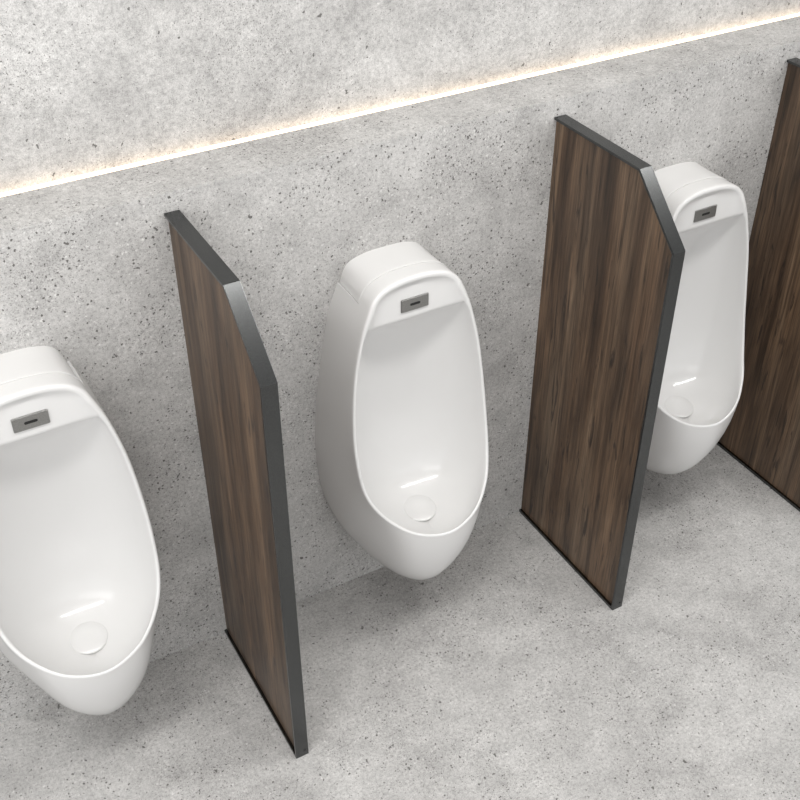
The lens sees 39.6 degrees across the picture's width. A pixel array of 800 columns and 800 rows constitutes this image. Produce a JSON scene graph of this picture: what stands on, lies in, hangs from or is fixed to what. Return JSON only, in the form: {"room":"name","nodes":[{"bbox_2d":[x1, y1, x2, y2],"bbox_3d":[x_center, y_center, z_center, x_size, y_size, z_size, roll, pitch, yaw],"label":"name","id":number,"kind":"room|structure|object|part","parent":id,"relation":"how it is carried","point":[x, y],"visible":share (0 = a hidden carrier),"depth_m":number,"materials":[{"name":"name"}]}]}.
{"room":"public restroom","nodes":[
{"label":"public restroom","id":0,"kind":"room"},
{"bbox_2d":[0,0,799,723],"bbox_3d":[0.689,-1.118,2.969,8.200,3.000,0.500,-19,42,-23],"label":"wall","id":1,"kind":"structure","parent":0,"point":[88,273],"depth_m":2.59,"materials":[{"name":"concrete"}]},
{"bbox_2d":[0,346,160,714],"bbox_3d":[-0.740,0.385,2.498,0.418,0.993,0.345,-19,42,-23],"label":"urinal","id":2,"kind":"object","parent":1,"relation":"attached to","point":[80,577],"visible":1,"depth_m":2.53,"materials":[{"name":"white ceramic"}]},
{"bbox_3d":[-0.750,0.043,2.256,0.074,0.034,0.004,-19,42,-23],"label":"sensor plate","id":3,"kind":"part","parent":2,"relation":"part of","materials":[{"name":"metal"}]},
{"bbox_2d":[0,13,799,196],"bbox_3d":[0.733,-0.953,2.997,8.180,0.018,0.020,-19,42,-23],"label":"light strip","id":4,"kind":"object","parent":1,"relation":"attached to","point":[122,167],"visible":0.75,"depth_m":2.63,"materials":[{"name":"white plastic"}]},
{"bbox_2d":[315,242,488,579],"bbox_3d":[0.045,0.115,2.848,0.418,0.993,0.345,-19,42,-23],"label":"urinal","id":5,"kind":"object","parent":1,"relation":"attached to","point":[402,446],"visible":1,"depth_m":2.85,"materials":[{"name":"white ceramic"}]},
{"bbox_3d":[0.035,-0.228,2.607,0.074,0.034,0.004,-19,42,-23],"label":"sensor plate","id":6,"kind":"part","parent":5,"relation":"part of","materials":[{"name":"metal"}]},
{"bbox_2d":[646,162,748,473],"bbox_3d":[0.822,-0.153,3.196,0.418,0.993,0.345,-19,42,-23],"label":"urinal","id":7,"kind":"object","parent":1,"relation":"attached to","point":[703,376],"visible":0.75,"depth_m":3.23,"materials":[{"name":"white ceramic"}]},
{"bbox_3d":[0.812,-0.496,2.954,0.074,0.034,0.004,-19,42,-23],"label":"sensor plate","id":8,"kind":"part","parent":7,"relation":"part of","materials":[{"name":"metal"}]},
{"bbox_2d":[0,444,799,799],"bbox_3d":[1.795,1.315,2.372,8.200,0.120,5.000,-19,42,-23],"label":"floor","id":9,"kind":"structure","parent":0,"point":[501,673],"depth_m":2.97,"materials":[{"name":"concrete"}]},
{"bbox_2d":[164,210,308,758],"bbox_3d":[-0.362,0.253,2.569,0.035,1.318,0.475,-19,42,-23],"label":"divider","id":10,"kind":"object","parent":9,"relation":"on","point":[234,382],"visible":1,"depth_m":2.44,"materials":[{"name":"brown wood"}]},
{"bbox_3d":[-0.399,-0.306,2.220,0.035,0.006,0.325,-19,42,-23],"label":"rail","id":11,"kind":"part","parent":10,"relation":"part of","materials":[{"name":"grey metal"}]},
{"bbox_3d":[-0.283,-0.125,2.101,0.035,0.147,0.151,-19,42,-23],"label":"angled rail","id":12,"kind":"part","parent":10,"relation":"part of","materials":[{"name":"grey metal"}]},
{"bbox_3d":[-0.363,0.770,2.970,0.035,0.010,0.474,-19,42,-23],"label":"rail","id":13,"kind":"part","parent":10,"relation":"part of","materials":[{"name":"grey metal"}]},
{"bbox_3d":[-0.248,0.434,2.453,0.035,1.173,0.006,-19,42,-23],"label":"post","id":14,"kind":"part","parent":10,"relation":"part of","materials":[{"name":"grey metal"}]},
{"bbox_2d":[519,114,684,609],"bbox_3d":[0.508,-0.048,2.958,0.035,1.318,0.475,-19,42,-23],"label":"divider","id":15,"kind":"object","parent":9,"relation":"on","point":[614,254],"visible":1,"depth_m":2.86,"materials":[{"name":"brown wood"}]},
{"bbox_3d":[0.508,0.470,3.359,0.035,0.010,0.474,-19,42,-23],"label":"rail","id":16,"kind":"part","parent":15,"relation":"part of","materials":[{"name":"grey metal"}]},
{"bbox_3d":[0.472,-0.607,2.609,0.035,0.006,0.325,-19,42,-23],"label":"rail","id":17,"kind":"part","parent":15,"relation":"part of","materials":[{"name":"grey metal"}]},
{"bbox_3d":[0.623,0.134,2.842,0.035,1.173,0.006,-19,42,-23],"label":"post","id":18,"kind":"part","parent":15,"relation":"part of","materials":[{"name":"grey metal"}]},
{"bbox_3d":[0.588,-0.425,2.490,0.035,0.147,0.151,-19,42,-23],"label":"angled rail","id":19,"kind":"part","parent":15,"relation":"part of","materials":[{"name":"grey metal"}]},
{"bbox_2d":[717,58,799,511],"bbox_3d":[1.181,-0.280,3.259,0.035,1.318,0.475,-19,42,-23],"label":"divider","id":20,"kind":"object","parent":9,"relation":"on","point":[762,434],"visible":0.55,"depth_m":3.38,"materials":[{"name":"brown wood"}]},
{"bbox_3d":[1.181,0.238,3.659,0.035,0.010,0.474,-19,42,-23],"label":"rail","id":21,"kind":"part","parent":20,"relation":"part of","materials":[{"name":"grey metal"}]},
{"bbox_3d":[1.144,-0.839,2.909,0.035,0.006,0.325,-19,42,-23],"label":"rail","id":22,"kind":"part","parent":20,"relation":"part of","materials":[{"name":"grey metal"}]}
]}

